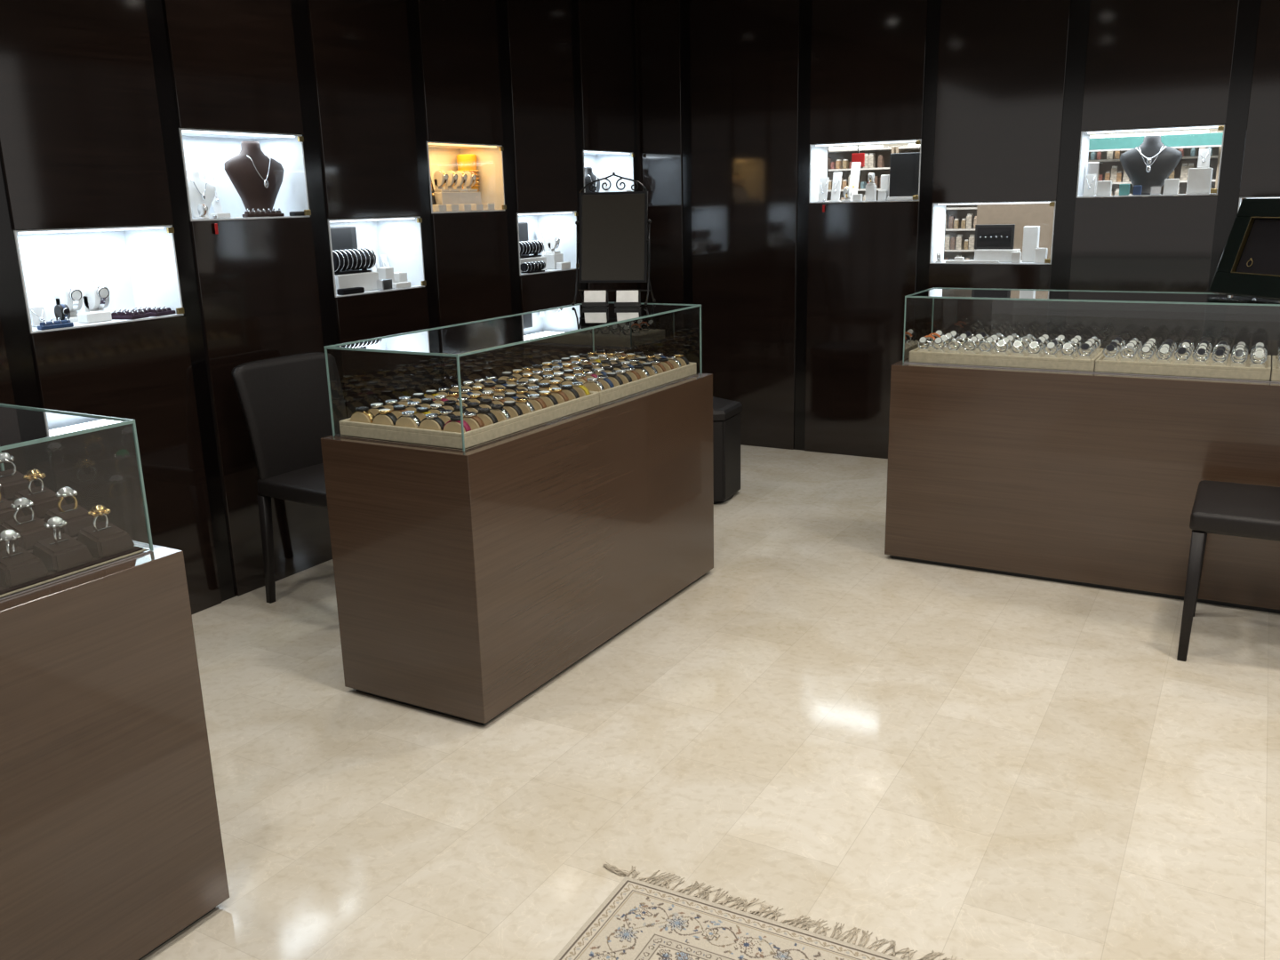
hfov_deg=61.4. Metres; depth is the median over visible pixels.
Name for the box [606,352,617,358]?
wristwatch
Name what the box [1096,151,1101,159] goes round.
carton
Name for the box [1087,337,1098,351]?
watch
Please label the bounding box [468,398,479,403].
cushion
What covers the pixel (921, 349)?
cushion
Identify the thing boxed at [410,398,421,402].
cushion
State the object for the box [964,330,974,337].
bracelet
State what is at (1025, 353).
cushion
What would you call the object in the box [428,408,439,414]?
cushion
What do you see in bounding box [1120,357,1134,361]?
cushion
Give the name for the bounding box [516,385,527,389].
cushion
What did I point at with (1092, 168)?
block
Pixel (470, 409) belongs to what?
cushion
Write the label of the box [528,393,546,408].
wristwatch
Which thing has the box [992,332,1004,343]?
bracelet
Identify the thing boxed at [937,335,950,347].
watch
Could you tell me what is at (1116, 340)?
watch
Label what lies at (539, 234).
stand
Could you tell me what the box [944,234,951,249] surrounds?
carton
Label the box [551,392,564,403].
cushion
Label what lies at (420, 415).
cushion
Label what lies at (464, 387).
cushion
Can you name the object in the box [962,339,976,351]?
watch
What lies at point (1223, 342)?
watch
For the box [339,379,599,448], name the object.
tray
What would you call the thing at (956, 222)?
carton
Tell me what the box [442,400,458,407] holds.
wristwatch
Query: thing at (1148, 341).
bracelet
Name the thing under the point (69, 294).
watch
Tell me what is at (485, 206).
block
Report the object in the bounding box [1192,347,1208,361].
watch
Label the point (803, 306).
wall
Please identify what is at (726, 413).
stool
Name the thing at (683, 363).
cushion
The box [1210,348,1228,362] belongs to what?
watch
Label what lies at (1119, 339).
watch
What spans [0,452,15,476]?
ring
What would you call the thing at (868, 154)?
carton
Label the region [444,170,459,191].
stand
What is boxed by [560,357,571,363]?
wristwatch
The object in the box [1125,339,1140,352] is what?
watch
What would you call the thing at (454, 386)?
wristwatch
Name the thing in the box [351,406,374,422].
wristwatch
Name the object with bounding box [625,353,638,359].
wristwatch
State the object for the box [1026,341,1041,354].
watch
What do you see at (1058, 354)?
cushion
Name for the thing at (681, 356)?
wristwatch
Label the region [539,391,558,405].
wristwatch
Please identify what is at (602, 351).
wristwatch
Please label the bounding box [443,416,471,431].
wristwatch
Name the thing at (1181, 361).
cushion
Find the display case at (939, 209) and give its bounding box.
[929,200,1055,264]
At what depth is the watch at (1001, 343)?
4.57 m
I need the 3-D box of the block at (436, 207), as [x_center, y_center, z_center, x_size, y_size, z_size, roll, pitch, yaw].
[-1.032,-1.397,5.541,0.050,0.036,0.060,7,17,29]
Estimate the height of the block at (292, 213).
0.019 m
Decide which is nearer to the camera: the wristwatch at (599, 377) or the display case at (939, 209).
the wristwatch at (599, 377)
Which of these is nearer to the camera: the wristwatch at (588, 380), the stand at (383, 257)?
the wristwatch at (588, 380)
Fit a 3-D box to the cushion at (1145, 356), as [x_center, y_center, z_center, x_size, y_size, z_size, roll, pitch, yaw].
[2.065,-0.497,4.391,0.052,0.020,0.034,7,17,29]
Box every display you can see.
[974,224,1015,249]
[1208,198,1279,300]
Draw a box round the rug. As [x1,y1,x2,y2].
[552,861,962,959]
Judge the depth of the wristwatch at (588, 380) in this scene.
3.93 m
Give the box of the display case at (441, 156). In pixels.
[426,141,506,213]
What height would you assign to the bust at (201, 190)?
0.192 m
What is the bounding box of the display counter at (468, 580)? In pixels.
[320,302,713,725]
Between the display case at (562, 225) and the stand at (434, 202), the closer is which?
the stand at (434, 202)
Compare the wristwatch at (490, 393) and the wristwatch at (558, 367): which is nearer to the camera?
the wristwatch at (490, 393)
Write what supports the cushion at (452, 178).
on the stand at (452, 178)
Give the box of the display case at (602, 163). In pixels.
[582,149,634,192]
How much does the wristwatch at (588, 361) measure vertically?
0.045 m
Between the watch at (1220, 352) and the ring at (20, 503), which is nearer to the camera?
the ring at (20, 503)
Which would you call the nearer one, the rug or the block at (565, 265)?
the rug
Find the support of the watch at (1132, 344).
on the tray at (1135, 365)
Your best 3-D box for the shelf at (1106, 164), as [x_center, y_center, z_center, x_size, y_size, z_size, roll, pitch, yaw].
[3.844,-1.684,8.542,1.200,2.012,0.400,7,17,29]
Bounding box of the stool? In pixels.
[712,396,742,503]
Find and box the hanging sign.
[851,144,864,167]
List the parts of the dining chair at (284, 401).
leg, backrest, seat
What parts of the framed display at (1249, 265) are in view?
velvet panel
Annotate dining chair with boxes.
[231,352,347,603]
[1176,480,1279,661]
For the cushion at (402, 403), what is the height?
0.038 m
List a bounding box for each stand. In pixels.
[0,468,36,501]
[0,496,24,527]
[0,514,57,551]
[0,539,11,551]
[0,546,47,587]
[13,486,67,519]
[29,306,47,327]
[32,533,93,572]
[44,503,99,537]
[52,281,82,322]
[54,304,70,320]
[77,521,134,558]
[81,280,111,313]
[197,203,209,218]
[202,170,223,213]
[364,243,379,271]
[379,254,389,266]
[430,176,436,204]
[433,170,449,191]
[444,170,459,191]
[454,170,468,191]
[463,170,477,191]
[535,229,546,255]
[545,235,560,253]
[600,176,609,191]
[816,177,829,201]
[829,172,842,201]
[841,186,852,201]
[849,161,860,199]
[866,172,875,184]
[935,252,942,262]
[1082,174,1096,196]
[1196,148,1211,167]
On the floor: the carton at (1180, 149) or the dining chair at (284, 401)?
the dining chair at (284, 401)
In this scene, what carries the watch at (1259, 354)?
on the tray at (1135, 365)
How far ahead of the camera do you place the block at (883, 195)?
6.48 m
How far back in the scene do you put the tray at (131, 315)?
4.08 m
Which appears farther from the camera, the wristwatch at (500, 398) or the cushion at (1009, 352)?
the cushion at (1009, 352)
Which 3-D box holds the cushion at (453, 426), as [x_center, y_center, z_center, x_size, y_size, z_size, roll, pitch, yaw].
[-0.559,-0.162,3.295,0.084,0.038,0.034,7,17,29]
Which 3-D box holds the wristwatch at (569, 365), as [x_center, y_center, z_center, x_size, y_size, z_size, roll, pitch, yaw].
[-0.291,-0.443,4.316,0.092,0.045,0.038,7,17,29]
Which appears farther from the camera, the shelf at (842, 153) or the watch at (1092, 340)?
the shelf at (842, 153)
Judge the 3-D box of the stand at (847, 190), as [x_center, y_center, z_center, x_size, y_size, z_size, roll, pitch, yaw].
[1.266,-1.746,6.580,0.054,0.087,0.064,7,17,29]
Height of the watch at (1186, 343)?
0.060 m
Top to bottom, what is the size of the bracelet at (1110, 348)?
0.060 m
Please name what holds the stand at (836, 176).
in the display case at (818, 152)
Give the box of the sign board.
[1088,132,1223,151]
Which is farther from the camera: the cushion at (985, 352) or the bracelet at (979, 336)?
the bracelet at (979, 336)
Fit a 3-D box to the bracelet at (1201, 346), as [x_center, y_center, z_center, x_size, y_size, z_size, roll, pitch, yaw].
[2.230,-0.505,4.281,0.060,0.060,0.028,8,17,32]
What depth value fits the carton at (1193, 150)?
7.98 m
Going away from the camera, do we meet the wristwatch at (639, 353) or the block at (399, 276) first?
the wristwatch at (639, 353)
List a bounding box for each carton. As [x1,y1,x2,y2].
[827,180,832,189]
[828,157,831,169]
[830,161,835,169]
[835,159,842,168]
[842,159,848,168]
[842,179,847,189]
[860,181,866,188]
[863,152,869,167]
[868,152,875,167]
[874,176,879,188]
[877,155,884,167]
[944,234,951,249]
[945,214,948,228]
[948,216,955,228]
[950,237,956,249]
[953,218,959,228]
[955,234,963,249]
[960,218,966,228]
[963,239,968,249]
[966,213,973,228]
[968,234,975,249]
[973,216,976,228]
[1090,152,1095,159]
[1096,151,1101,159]
[1098,174,1103,180]
[1104,171,1111,180]
[1106,151,1114,159]
[1110,166,1118,182]
[1114,150,1120,159]
[1114,188,1120,197]
[1116,170,1123,182]
[1122,169,1130,182]
[1168,169,1175,178]
[1178,148,1183,156]
[1180,163,1187,180]
[1186,163,1193,180]
[1190,147,1196,156]
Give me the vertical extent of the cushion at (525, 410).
0.038 m
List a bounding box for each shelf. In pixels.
[827,144,895,202]
[896,143,977,260]
[1088,129,1221,195]
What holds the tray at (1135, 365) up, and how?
on the display case at (1093, 478)
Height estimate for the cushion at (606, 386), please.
0.038 m
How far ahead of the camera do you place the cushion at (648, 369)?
4.27 m
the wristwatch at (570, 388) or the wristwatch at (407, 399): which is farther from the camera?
the wristwatch at (570, 388)
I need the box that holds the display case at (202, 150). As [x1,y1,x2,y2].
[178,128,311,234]
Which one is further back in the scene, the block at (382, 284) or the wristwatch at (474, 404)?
the block at (382, 284)
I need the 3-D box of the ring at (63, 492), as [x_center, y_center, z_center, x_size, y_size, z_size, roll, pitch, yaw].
[-1.248,0.045,2.349,0.042,0.062,0.044,-10,17,-32]
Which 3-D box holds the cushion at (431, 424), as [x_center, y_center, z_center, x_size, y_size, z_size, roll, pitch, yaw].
[-0.643,-0.172,3.341,0.084,0.038,0.034,7,17,29]
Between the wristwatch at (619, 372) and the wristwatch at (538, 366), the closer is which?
the wristwatch at (619, 372)
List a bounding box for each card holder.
[581,290,608,306]
[614,290,640,306]
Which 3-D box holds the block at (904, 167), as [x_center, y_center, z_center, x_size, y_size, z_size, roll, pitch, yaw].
[1.596,-1.814,6.445,0.190,0.271,0.070,7,17,29]
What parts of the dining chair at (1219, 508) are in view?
leg, leg, seat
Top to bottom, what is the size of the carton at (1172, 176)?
0.080 m
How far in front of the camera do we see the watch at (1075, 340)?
4.58 m
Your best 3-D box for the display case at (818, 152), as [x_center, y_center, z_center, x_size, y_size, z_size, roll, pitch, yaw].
[1.401,-1.842,6.555,0.680,0.402,0.314,7,17,29]
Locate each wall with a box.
[0,0,641,615]
[633,0,1279,458]
[828,128,1223,150]
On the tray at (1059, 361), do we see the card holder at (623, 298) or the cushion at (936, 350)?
the cushion at (936, 350)
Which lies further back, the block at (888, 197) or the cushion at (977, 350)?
the block at (888, 197)
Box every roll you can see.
[332,248,375,274]
[519,240,543,258]
[520,261,545,272]
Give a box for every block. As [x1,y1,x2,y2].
[77,310,111,323]
[208,212,231,218]
[289,211,305,215]
[330,226,359,271]
[334,272,378,294]
[336,287,364,295]
[376,266,394,283]
[376,279,392,290]
[392,281,411,288]
[393,272,407,282]
[432,204,446,211]
[433,192,481,204]
[446,204,459,211]
[458,203,471,210]
[470,203,483,210]
[482,203,494,210]
[518,222,528,255]
[520,256,546,272]
[543,253,563,269]
[556,261,570,269]
[852,193,862,200]
[864,184,876,200]
[877,190,887,200]
[880,174,889,196]
[887,196,912,200]
[888,152,919,196]
[945,260,999,263]
[954,256,964,260]
[974,248,1020,262]
[1010,251,1021,263]
[1021,225,1039,262]
[1034,248,1047,263]
[1086,161,1100,195]
[1096,180,1111,196]
[1118,184,1129,195]
[1132,184,1142,195]
[1150,185,1161,194]
[1163,178,1179,194]
[1185,168,1212,193]
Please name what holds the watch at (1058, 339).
on the tray at (1059, 361)
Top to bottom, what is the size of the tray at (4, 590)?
0.092 m
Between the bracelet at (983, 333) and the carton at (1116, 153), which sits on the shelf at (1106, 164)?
the carton at (1116, 153)
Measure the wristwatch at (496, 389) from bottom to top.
0.045 m
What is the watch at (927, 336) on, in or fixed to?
on the tray at (1059, 361)
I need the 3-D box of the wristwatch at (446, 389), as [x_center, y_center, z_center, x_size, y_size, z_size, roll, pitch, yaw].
[-0.693,-0.305,3.821,0.092,0.045,0.038,7,17,29]
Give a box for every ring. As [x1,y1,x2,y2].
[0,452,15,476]
[0,528,21,559]
[10,497,34,524]
[23,469,45,495]
[43,516,67,544]
[55,486,78,511]
[87,504,110,531]
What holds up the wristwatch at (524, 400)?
on the tray at (429, 432)
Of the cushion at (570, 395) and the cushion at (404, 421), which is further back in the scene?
the cushion at (570, 395)
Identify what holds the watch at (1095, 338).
on the tray at (1059, 361)
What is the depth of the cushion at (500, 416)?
3.44 m
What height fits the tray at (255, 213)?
0.035 m
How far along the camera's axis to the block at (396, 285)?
5.33 m
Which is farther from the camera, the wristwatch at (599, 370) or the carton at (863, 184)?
the carton at (863, 184)
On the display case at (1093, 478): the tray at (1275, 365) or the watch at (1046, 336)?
the tray at (1275, 365)
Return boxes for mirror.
[571,172,655,305]
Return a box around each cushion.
[197,204,207,215]
[350,411,372,423]
[368,408,378,415]
[372,414,395,425]
[383,404,393,410]
[391,410,401,418]
[395,416,418,428]
[397,400,407,407]
[405,406,415,412]
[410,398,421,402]
[414,412,425,421]
[418,418,443,431]
[419,403,430,408]
[424,394,434,399]
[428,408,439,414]
[432,400,443,404]
[433,170,447,186]
[437,391,447,396]
[438,415,449,423]
[442,405,454,410]
[443,421,465,432]
[445,170,457,186]
[446,396,456,400]
[449,388,458,391]
[452,410,463,416]
[455,170,466,186]
[456,401,466,407]
[462,385,471,390]
[463,416,479,430]
[464,171,475,186]
[465,407,477,412]
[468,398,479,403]
[471,390,481,394]
[477,413,493,425]
[479,403,490,408]
[481,395,492,399]
[490,409,505,422]
[492,400,503,405]
[493,392,504,396]
[495,384,505,388]
[497,376,509,381]
[503,406,523,417]
[504,389,516,392]
[504,397,515,400]
[512,373,521,380]
[515,402,530,414]
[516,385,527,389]
[516,393,527,398]
[518,377,529,382]
[528,391,538,394]
[528,399,542,410]
[532,375,543,381]
[539,378,551,383]
[539,387,549,391]
[539,395,553,407]
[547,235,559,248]
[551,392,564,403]
[553,376,564,382]
[560,380,572,384]
[561,389,575,400]
[573,386,585,397]
[576,377,585,383]
[583,382,600,391]
[597,379,610,390]
[607,376,619,386]
[616,374,628,383]
[625,371,637,381]
[634,368,646,378]
[643,366,655,375]
[652,364,663,373]
[659,361,671,370]
[668,359,678,368]
[675,357,686,366]
[843,186,851,197]
[867,172,874,182]
[917,348,929,351]
[923,345,935,351]
[932,349,944,352]
[947,349,960,353]
[953,347,965,351]
[962,350,975,353]
[968,347,980,352]
[978,350,991,354]
[984,348,996,353]
[994,352,1007,355]
[1000,349,1012,354]
[1010,352,1023,356]
[1016,350,1028,355]
[1027,353,1040,357]
[1032,351,1044,356]
[1043,353,1057,358]
[1048,351,1060,356]
[1060,354,1074,359]
[1065,352,1077,357]
[1077,354,1091,359]
[1082,352,1094,358]
[1103,356,1116,360]
[1107,353,1119,359]
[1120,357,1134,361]
[1124,353,1136,360]
[1137,358,1151,362]
[1142,355,1154,360]
[1156,358,1170,363]
[1174,359,1188,364]
[1192,360,1207,365]
[1211,360,1226,366]
[1230,362,1245,367]
[1249,363,1264,367]
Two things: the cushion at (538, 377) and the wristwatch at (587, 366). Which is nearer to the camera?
the cushion at (538, 377)
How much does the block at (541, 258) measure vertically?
0.081 m
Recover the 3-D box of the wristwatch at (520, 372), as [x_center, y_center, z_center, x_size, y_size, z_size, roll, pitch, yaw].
[-0.476,-0.406,4.191,0.092,0.045,0.038,7,17,29]
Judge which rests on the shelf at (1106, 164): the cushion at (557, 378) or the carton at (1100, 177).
the carton at (1100, 177)
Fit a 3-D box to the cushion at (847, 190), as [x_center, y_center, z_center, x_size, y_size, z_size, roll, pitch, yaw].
[1.266,-1.756,6.579,0.036,0.063,0.049,7,17,29]
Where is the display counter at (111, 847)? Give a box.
[0,403,229,959]
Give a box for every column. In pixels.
[456,154,479,191]
[976,201,1054,258]
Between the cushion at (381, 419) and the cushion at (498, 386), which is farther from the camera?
the cushion at (498, 386)
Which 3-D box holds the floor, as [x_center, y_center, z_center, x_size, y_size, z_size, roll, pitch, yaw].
[0.445,1.506,0.631,8.520,0.050,12.810,7,17,29]
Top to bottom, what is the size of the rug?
0.009 m
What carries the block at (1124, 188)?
in the display case at (1084, 143)
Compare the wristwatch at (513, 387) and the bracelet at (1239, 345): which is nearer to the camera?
the wristwatch at (513, 387)
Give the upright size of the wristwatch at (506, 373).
0.045 m
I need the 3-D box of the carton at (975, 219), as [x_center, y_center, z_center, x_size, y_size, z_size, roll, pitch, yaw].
[2.777,-2.124,8.883,0.038,0.100,0.080,7,16,28]
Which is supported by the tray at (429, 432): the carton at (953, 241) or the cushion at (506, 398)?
the cushion at (506, 398)
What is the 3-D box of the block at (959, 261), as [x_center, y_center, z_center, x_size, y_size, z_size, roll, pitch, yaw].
[1.930,-1.270,6.265,0.300,0.013,0.030,7,17,29]
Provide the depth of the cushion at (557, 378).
4.08 m
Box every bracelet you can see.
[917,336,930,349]
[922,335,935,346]
[928,332,940,343]
[932,329,944,336]
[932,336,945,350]
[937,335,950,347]
[944,332,955,344]
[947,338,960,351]
[950,330,959,343]
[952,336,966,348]
[958,333,969,345]
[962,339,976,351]
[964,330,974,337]
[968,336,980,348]
[975,334,985,346]
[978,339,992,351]
[979,331,989,337]
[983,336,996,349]
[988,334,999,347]
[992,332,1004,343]
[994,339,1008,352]
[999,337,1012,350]
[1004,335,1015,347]
[1008,333,1020,344]
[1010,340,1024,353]
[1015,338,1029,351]
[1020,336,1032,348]
[1023,334,1035,345]
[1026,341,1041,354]
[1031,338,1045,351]
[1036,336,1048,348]
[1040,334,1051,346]
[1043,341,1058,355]
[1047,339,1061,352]
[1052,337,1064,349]
[1056,334,1068,346]
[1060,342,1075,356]
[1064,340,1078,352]
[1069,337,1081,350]
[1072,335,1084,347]
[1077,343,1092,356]
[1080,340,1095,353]
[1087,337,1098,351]
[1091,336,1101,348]
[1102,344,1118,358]
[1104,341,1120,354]
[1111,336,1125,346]
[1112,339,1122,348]
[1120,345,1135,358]
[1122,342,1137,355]
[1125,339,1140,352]
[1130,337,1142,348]
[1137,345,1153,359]
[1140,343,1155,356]
[1142,340,1157,352]
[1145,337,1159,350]
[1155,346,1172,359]
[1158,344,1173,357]
[1160,341,1175,354]
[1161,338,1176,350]
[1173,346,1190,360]
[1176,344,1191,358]
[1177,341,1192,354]
[1178,339,1194,351]
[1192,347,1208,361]
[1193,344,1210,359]
[1195,342,1211,355]
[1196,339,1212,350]
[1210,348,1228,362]
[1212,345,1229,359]
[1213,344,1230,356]
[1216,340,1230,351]
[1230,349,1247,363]
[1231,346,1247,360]
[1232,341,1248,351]
[1232,344,1248,357]
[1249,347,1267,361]
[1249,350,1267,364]
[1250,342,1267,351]
[1250,345,1267,359]
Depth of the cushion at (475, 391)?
3.81 m
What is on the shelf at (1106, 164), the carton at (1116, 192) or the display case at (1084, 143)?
the carton at (1116, 192)
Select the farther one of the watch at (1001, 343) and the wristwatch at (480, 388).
the watch at (1001, 343)
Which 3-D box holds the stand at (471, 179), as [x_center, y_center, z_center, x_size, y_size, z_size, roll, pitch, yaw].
[-0.925,-1.620,5.848,0.079,0.109,0.067,7,17,29]
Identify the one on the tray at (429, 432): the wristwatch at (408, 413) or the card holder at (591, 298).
the wristwatch at (408, 413)
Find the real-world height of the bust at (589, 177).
0.248 m
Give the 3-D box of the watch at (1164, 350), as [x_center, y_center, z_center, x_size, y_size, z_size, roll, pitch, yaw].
[2.075,-0.499,4.271,0.060,0.060,0.028,6,16,26]
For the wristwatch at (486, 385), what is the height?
0.045 m
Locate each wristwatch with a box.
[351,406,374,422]
[368,402,385,409]
[373,408,397,424]
[383,399,399,406]
[391,405,407,412]
[395,410,420,427]
[397,396,413,402]
[405,401,421,407]
[410,392,425,399]
[414,407,431,414]
[418,413,445,430]
[419,398,435,404]
[424,390,439,396]
[428,403,445,410]
[432,394,447,401]
[437,386,451,392]
[438,409,455,416]
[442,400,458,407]
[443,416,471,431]
[446,392,458,398]
[449,384,463,389]
[452,406,468,413]
[456,396,471,403]
[461,388,473,395]
[462,381,475,387]
[463,411,484,427]
[465,401,481,409]
[468,393,483,400]
[471,385,484,391]
[473,378,487,385]
[476,408,497,423]
[479,399,494,406]
[480,390,495,397]
[483,382,496,390]
[485,376,497,382]
[489,404,511,419]
[491,395,506,403]
[493,387,507,395]
[495,379,509,389]
[497,371,514,378]
[503,400,522,415]
[504,384,518,391]
[504,392,518,399]
[505,376,519,384]
[512,368,523,376]
[515,397,535,412]
[516,381,531,391]
[516,389,530,397]
[518,373,535,380]
[522,367,534,373]
[528,378,540,386]
[528,385,541,394]
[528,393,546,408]
[532,364,543,370]
[532,370,544,378]
[538,374,557,382]
[538,383,553,392]
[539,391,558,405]
[542,361,552,368]
[543,368,556,376]
[549,380,563,390]
[550,387,568,401]
[552,360,562,366]
[552,365,566,374]
[553,372,567,381]
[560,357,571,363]
[560,376,578,383]
[561,384,579,398]
[562,363,575,371]
[563,369,575,376]
[569,355,580,360]
[571,360,583,367]
[572,382,590,395]
[573,367,584,374]
[575,373,587,381]
[578,353,591,360]
[580,359,591,365]
[582,364,593,370]
[583,377,604,391]
[584,370,597,377]
[587,351,598,356]
[589,356,603,364]
[592,362,603,368]
[593,368,606,375]
[595,349,606,354]
[596,375,614,387]
[598,354,609,359]
[600,360,615,367]
[603,366,615,372]
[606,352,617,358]
[606,372,623,384]
[608,357,621,363]
[612,363,624,369]
[615,350,625,355]
[616,369,631,382]
[617,355,629,360]
[621,360,633,367]
[624,367,640,379]
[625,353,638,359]
[629,359,644,367]
[633,351,646,357]
[633,364,649,376]
[638,356,650,362]
[641,362,657,374]
[646,354,658,359]
[650,360,666,371]
[654,352,666,358]
[658,358,673,369]
[666,355,681,367]
[673,353,689,365]
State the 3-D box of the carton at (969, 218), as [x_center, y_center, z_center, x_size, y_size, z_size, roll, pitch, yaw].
[2.724,-2.140,8.909,0.043,0.120,0.080,6,16,26]
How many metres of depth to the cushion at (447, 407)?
3.54 m
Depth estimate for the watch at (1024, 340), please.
4.61 m
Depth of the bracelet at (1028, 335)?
4.75 m
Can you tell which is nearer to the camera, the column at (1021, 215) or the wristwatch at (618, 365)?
the wristwatch at (618, 365)
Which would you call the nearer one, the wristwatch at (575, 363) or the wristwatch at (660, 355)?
the wristwatch at (575, 363)
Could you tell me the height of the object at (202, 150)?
0.402 m
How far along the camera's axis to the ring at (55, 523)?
2.21 m
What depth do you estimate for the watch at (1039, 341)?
4.57 m
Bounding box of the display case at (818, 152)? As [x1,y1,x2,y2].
[808,138,921,212]
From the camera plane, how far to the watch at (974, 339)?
4.71 m
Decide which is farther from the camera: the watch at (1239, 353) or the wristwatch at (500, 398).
the watch at (1239, 353)
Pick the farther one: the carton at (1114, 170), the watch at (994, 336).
the carton at (1114, 170)
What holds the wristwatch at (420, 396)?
on the tray at (429, 432)
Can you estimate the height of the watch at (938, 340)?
0.060 m
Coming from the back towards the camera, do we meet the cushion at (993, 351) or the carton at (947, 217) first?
the carton at (947, 217)
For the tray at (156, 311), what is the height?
0.035 m
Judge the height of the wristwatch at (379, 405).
0.045 m
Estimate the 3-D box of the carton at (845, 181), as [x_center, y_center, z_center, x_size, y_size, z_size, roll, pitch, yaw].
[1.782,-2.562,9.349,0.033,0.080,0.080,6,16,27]
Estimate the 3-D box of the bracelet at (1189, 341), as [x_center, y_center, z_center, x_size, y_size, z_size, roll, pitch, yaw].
[2.260,-0.551,4.457,0.060,0.060,0.028,5,16,24]
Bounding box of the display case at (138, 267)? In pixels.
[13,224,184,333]
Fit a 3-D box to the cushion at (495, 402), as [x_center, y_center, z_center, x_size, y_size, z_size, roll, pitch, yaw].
[-0.475,-0.250,3.627,0.084,0.038,0.034,7,17,29]
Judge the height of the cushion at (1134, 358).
0.020 m
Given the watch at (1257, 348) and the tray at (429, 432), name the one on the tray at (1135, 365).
the watch at (1257, 348)
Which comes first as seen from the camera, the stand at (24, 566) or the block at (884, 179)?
the stand at (24, 566)
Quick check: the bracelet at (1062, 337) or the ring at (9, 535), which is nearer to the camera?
the ring at (9, 535)
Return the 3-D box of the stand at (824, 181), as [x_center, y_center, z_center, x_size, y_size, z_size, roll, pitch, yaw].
[1.135,-1.800,6.684,0.056,0.146,0.060,7,17,29]
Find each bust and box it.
[186,169,215,218]
[224,141,284,211]
[584,167,599,192]
[1119,135,1182,194]
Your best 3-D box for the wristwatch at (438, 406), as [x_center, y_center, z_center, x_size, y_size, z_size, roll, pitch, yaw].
[-0.660,-0.223,3.500,0.092,0.045,0.038,7,17,29]
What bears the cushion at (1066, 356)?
on the tray at (1059, 361)
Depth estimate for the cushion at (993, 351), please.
4.67 m
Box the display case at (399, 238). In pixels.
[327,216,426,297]
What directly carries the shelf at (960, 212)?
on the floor
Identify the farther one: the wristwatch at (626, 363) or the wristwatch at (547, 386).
the wristwatch at (626, 363)
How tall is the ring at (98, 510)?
0.062 m
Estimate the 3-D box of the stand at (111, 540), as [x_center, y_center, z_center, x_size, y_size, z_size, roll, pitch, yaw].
[-1.149,0.125,2.313,0.089,0.054,0.086,7,17,29]
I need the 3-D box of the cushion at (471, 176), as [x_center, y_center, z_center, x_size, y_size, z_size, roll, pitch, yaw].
[-0.928,-1.633,5.846,0.060,0.078,0.045,7,17,29]
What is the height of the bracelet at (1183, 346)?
0.057 m
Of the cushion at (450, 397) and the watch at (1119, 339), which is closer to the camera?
the cushion at (450, 397)
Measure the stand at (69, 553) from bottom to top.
0.054 m
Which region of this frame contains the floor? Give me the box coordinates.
[140,444,1279,959]
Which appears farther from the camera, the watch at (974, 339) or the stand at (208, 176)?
the watch at (974, 339)
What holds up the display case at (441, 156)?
attached to the wall at (96, 96)
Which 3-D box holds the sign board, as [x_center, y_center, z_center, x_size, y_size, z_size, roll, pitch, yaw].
[3.857,-2.494,7.956,1.140,0.097,0.030,7,17,29]
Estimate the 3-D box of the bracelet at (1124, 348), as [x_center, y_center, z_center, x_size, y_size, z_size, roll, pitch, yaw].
[1.965,-0.513,4.343,0.061,0.057,0.012,5,16,23]
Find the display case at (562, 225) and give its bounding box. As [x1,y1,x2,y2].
[516,210,578,275]
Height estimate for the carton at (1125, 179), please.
0.120 m
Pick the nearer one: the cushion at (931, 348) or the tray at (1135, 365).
the tray at (1135, 365)
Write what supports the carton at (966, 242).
on the shelf at (960, 212)
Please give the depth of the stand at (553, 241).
6.55 m
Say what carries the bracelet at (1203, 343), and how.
on the tray at (1135, 365)
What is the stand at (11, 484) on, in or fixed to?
on the tray at (4, 590)
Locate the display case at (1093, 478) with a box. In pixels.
[884,287,1279,613]
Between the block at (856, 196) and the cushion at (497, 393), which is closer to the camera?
the cushion at (497, 393)
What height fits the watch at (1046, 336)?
0.060 m
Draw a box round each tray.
[0,500,146,597]
[37,317,73,329]
[111,308,149,319]
[132,305,175,316]
[242,208,284,217]
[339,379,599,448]
[497,352,696,405]
[908,341,1103,371]
[1094,348,1271,380]
[1271,355,1279,381]
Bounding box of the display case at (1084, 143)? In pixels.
[1076,124,1225,197]
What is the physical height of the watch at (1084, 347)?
0.060 m
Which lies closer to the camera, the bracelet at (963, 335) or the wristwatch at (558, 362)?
the wristwatch at (558, 362)
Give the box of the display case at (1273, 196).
[1237,195,1279,212]
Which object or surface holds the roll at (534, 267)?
on the display case at (562, 225)

